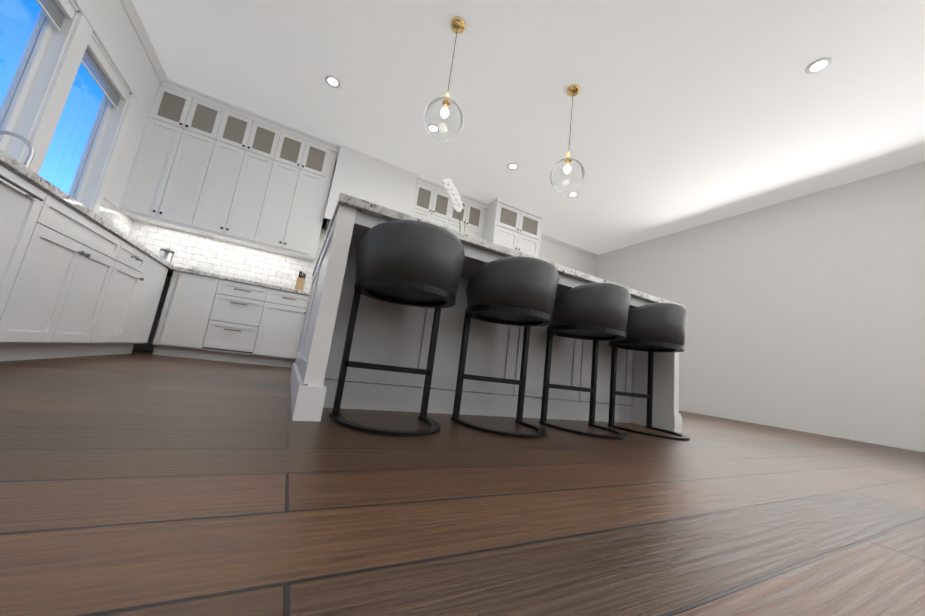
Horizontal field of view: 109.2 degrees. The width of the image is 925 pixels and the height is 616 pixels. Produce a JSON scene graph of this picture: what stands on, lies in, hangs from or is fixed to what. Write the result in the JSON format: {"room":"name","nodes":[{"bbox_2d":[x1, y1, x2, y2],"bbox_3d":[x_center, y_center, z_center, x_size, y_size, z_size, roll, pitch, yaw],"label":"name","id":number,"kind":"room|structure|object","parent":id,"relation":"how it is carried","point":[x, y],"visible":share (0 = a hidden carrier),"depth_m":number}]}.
{"room":"kitchen","nodes":[
{"label":"kitchen","id":0,"kind":"room"},
{"bbox_2d":[73,0,159,234],"bbox_3d":[-1.963,-1.513,0.186,0.173,3.100,8.200,12,-11,-26],"label":"wall","id":1,"kind":"structure","parent":0,"point":[114,20],"depth_m":3.36},
{"bbox_2d":[0,0,140,214],"bbox_3d":[-2.842,-1.615,2.000,0.205,1.565,2.810,12,-11,-26],"label":"window","id":2,"kind":"structure","parent":1,"relation":"attached to","point":[68,99],"depth_m":2.49},
{"bbox_2d":[120,0,167,82],"bbox_3d":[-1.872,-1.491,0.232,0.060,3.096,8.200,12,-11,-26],"label":"crown molding","id":3,"kind":"structure","parent":1,"relation":"attached to","point":[137,23],"depth_m":3.25},
{"bbox_2d":[128,159,595,351],"bbox_3d":[-0.517,-0.388,5.577,7.920,3.100,0.174,12,-11,-26],"label":"wall","id":4,"kind":"structure","parent":0,"point":[222,257],"depth_m":4.23},
{"bbox_2d":[119,79,231,235],"bbox_3d":[-3.343,-1.777,3.944,0.672,1.633,0.350,12,-11,-26],"label":"upper cabinet","id":5,"kind":"object","parent":4,"relation":"attached to","point":[170,178],"depth_m":3.79},
{"bbox_2d":[200,104,287,248],"bbox_3d":[-2.825,-1.666,4.208,0.728,1.633,0.350,12,-11,-26],"label":"upper cabinet","id":6,"kind":"object","parent":4,"relation":"attached to","point":[240,193],"depth_m":4.08},
{"bbox_2d":[260,127,335,261],"bbox_3d":[-2.267,-1.546,4.491,0.762,1.633,0.350,12,-11,-26],"label":"upper cabinet","id":7,"kind":"object","parent":4,"relation":"attached to","point":[294,223],"depth_m":4.36},
{"bbox_2d":[324,145,419,229],"bbox_3d":[-1.352,-1.615,4.918,1.186,1.128,0.450,12,-11,-26],"label":"range hood","id":8,"kind":"object","parent":4,"relation":"attached to","point":[357,174],"depth_m":4.74},
{"bbox_2d":[416,179,487,239],"bbox_3d":[-0.313,-1.127,5.482,1.308,1.633,0.350,12,-11,-26],"label":"upper cabinet","id":9,"kind":"object","parent":4,"relation":"attached to","point":[433,204],"depth_m":5.38},
{"bbox_2d":[541,234,597,257],"bbox_3d":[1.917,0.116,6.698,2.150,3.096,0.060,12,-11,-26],"label":"crown molding","id":10,"kind":"structure","parent":4,"relation":"attached to","point":[564,244],"depth_m":7.03},
{"bbox_2d":[0,350,924,615],"bbox_3d":[1.232,0.789,1.633,7.920,0.120,8.520,12,-11,-26],"label":"floor","id":11,"kind":"structure","parent":0,"point":[140,483],"depth_m":0.65},
{"bbox_2d":[0,163,59,360],"bbox_3d":[-2.308,-0.247,1.208,0.611,0.890,0.727,12,-11,-26],"label":"base cabinet","id":12,"kind":"object","parent":11,"relation":"on","point":[27,211],"depth_m":1.60},
{"bbox_2d":[4,199,127,360],"bbox_3d":[-2.653,-0.177,1.857,0.611,0.890,0.991,12,-11,-26],"label":"base cabinet","id":13,"kind":"object","parent":11,"relation":"on","point":[77,279],"depth_m":2.00},
{"bbox_2d":[0,149,171,266],"bbox_3d":[-2.739,-0.599,2.226,0.630,0.040,3.696,12,-11,-26],"label":"countertop","id":14,"kind":"structure","parent":13,"relation":"on","point":[24,170],"depth_m":1.80},
{"bbox_2d":[159,248,174,263],"bbox_3d":[-3.339,-0.562,3.697,0.120,0.242,0.120,12,-11,-26],"label":"canister","id":15,"kind":"object","parent":14,"relation":"on","point":[166,254],"visible":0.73,"depth_m":3.67},
{"bbox_2d":[92,243,151,355],"bbox_3d":[-2.959,-0.114,2.435,0.611,0.890,0.559,12,-11,-26],"label":"base cabinet","id":16,"kind":"object","parent":11,"relation":"on","point":[131,279],"depth_m":2.69},
{"bbox_2d":[120,259,171,353],"bbox_3d":[-3.213,-0.063,2.912,0.611,0.890,0.644,12,-11,-26],"label":"base cabinet","id":17,"kind":"object","parent":11,"relation":"on","point":[154,278],"depth_m":3.10},
{"bbox_2d":[153,271,219,358],"bbox_3d":[-3.058,0.101,3.735,0.405,0.890,0.612,12,-11,-26],"label":"base cabinet","id":18,"kind":"object","parent":11,"relation":"on","point":[186,314],"depth_m":3.48},
{"bbox_2d":[200,279,275,363],"bbox_3d":[-2.649,0.189,3.942,0.529,0.890,0.612,12,-11,-26],"label":"base cabinet","id":19,"kind":"object","parent":11,"relation":"on","point":[239,323],"depth_m":3.69},
{"bbox_2d":[172,267,309,294],"bbox_3d":[-2.582,-0.266,4.016,1.356,0.040,0.631,12,-11,-26],"label":"countertop","id":20,"kind":"structure","parent":19,"relation":"on","point":[190,272],"depth_m":3.70},
{"bbox_2d":[192,267,209,272],"bbox_3d":[-3.043,-0.416,3.816,0.170,0.070,0.168,12,-11,-26],"label":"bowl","id":21,"kind":"object","parent":20,"relation":"on","point":[200,269],"visible":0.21,"depth_m":3.76},
{"bbox_2d":[295,271,305,290],"bbox_3d":[-2.123,-0.329,4.306,0.100,0.293,0.200,12,-11,-26],"label":"knife block","id":22,"kind":"object","parent":20,"relation":"on","point":[300,283],"visible":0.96,"depth_m":4.26},
{"bbox_2d":[256,291,308,367],"bbox_3d":[-2.259,0.272,4.140,0.479,0.890,0.612,12,-11,-26],"label":"base cabinet","id":23,"kind":"object","parent":11,"relation":"on","point":[286,317],"depth_m":3.89},
{"bbox_2d":[330,220,464,436],"bbox_3d":[-0.273,0.080,1.502,0.503,0.850,0.509,12,-11,-26],"label":"stool","id":24,"kind":"object","parent":11,"relation":"on","point":[414,263],"visible":1,"depth_m":1.38},
{"bbox_2d":[290,201,681,432],"bbox_3d":[0.111,0.307,2.639,2.520,0.890,1.752,12,-11,-26],"label":"kitchen island","id":25,"kind":"object","parent":11,"relation":"on","point":[390,334],"depth_m":1.92},
{"bbox_2d":[338,193,683,306],"bbox_3d":[0.174,-0.148,2.707,2.510,0.040,1.760,12,-11,-26],"label":"island countertop","id":26,"kind":"structure","parent":25,"relation":"on","point":[346,199],"depth_m":1.68},
{"bbox_3d":[0.111,-0.216,2.602,0.640,0.038,0.640,12,-11,-26],"label":"tray","id":27,"kind":"object","parent":25,"relation":"on","visible":0},
{"bbox_2d":[442,178,465,230],"bbox_3d":[-0.061,-0.609,2.672,0.405,0.770,0.195,12,-11,-26],"label":"orchid","id":28,"kind":"object","parent":27,"relation":"on","point":[452,193],"visible":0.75,"depth_m":2.60},
{"bbox_2d":[451,256,558,437],"bbox_3d":[0.244,0.191,1.764,0.503,0.850,0.509,12,-11,-26],"label":"stool","id":29,"kind":"object","parent":11,"relation":"on","point":[517,290],"visible":1,"depth_m":1.64},
{"bbox_2d":[484,197,542,257],"bbox_3d":[0.672,-0.211,5.729,0.975,3.098,0.660,12,-11,-26],"label":"tall cabinet","id":30,"kind":"object","parent":11,"relation":"on","point":[510,225],"depth_m":5.61},
{"bbox_2d":[539,283,630,439],"bbox_3d":[0.760,0.301,2.026,0.503,0.850,0.509,12,-11,-26],"label":"stool","id":31,"kind":"object","parent":11,"relation":"on","point":[596,313],"visible":1,"depth_m":1.90},
{"bbox_2d":[608,303,689,440],"bbox_3d":[1.286,0.414,2.293,0.503,0.850,0.509,12,-11,-26],"label":"stool","id":32,"kind":"object","parent":11,"relation":"on","point":[651,329],"visible":0.98,"depth_m":2.17},
{"bbox_2d":[132,0,924,254],"bbox_3d":[1.628,-2.359,2.183,7.920,0.120,8.520,12,-11,-26],"label":"ceiling","id":33,"kind":"structure","parent":0,"point":[687,114],"depth_m":3.31},
{"bbox_2d":[325,75,340,87],"bbox_3d":[-1.397,-2.438,3.543,0.158,0.004,0.158,4,-10,18],"label":"recessed light","id":34,"kind":"object","parent":33,"relation":"in","point":[332,81],"depth_m":3.54},
{"bbox_2d":[428,124,439,132],"bbox_3d":[-0.359,-2.217,4.059,0.158,0.004,0.158,14,-12,-35],"label":"recessed light","id":35,"kind":"object","parent":33,"relation":"in","point":[431,128],"depth_m":4.06},
{"bbox_2d":[424,16,465,141],"bbox_3d":[-0.104,-1.874,2.690,0.320,1.079,0.320,12,-11,-26],"label":"pendant light","id":36,"kind":"object","parent":33,"relation":"hanging from","point":[458,24],"visible":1,"depth_m":2.69},
{"bbox_2d":[507,163,517,169],"bbox_3d":[0.705,-1.987,4.610,0.158,0.004,0.158,14,-12,-35],"label":"recessed light","id":37,"kind":"object","parent":33,"relation":"in","point":[511,165],"depth_m":4.60},
{"bbox_2d":[549,84,584,192],"bbox_3d":[1.036,-1.635,3.178,0.320,1.099,0.320,12,-11,-26],"label":"pendant light","id":38,"kind":"object","parent":33,"relation":"hanging from","point":[573,90],"visible":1,"depth_m":3.17},
{"bbox_2d":[568,192,577,196],"bbox_3d":[1.721,-1.769,5.126,0.158,0.004,0.158,4,-10,18],"label":"recessed light","id":39,"kind":"object","parent":33,"relation":"in","point":[572,194],"depth_m":5.12},
{"bbox_2d":[805,57,832,73],"bbox_3d":[2.981,-2.026,2.751,0.158,0.004,0.158,4,-10,18],"label":"recessed light","id":40,"kind":"object","parent":33,"relation":"in","point":[819,65],"depth_m":2.75},
{"bbox_2d":[595,161,924,451],"bbox_3d":[4.828,-0.056,3.632,0.160,3.100,8.200,12,-11,-26],"label":"wall","id":41,"kind":"structure","parent":0,"point":[806,313],"depth_m":4.20}
]}

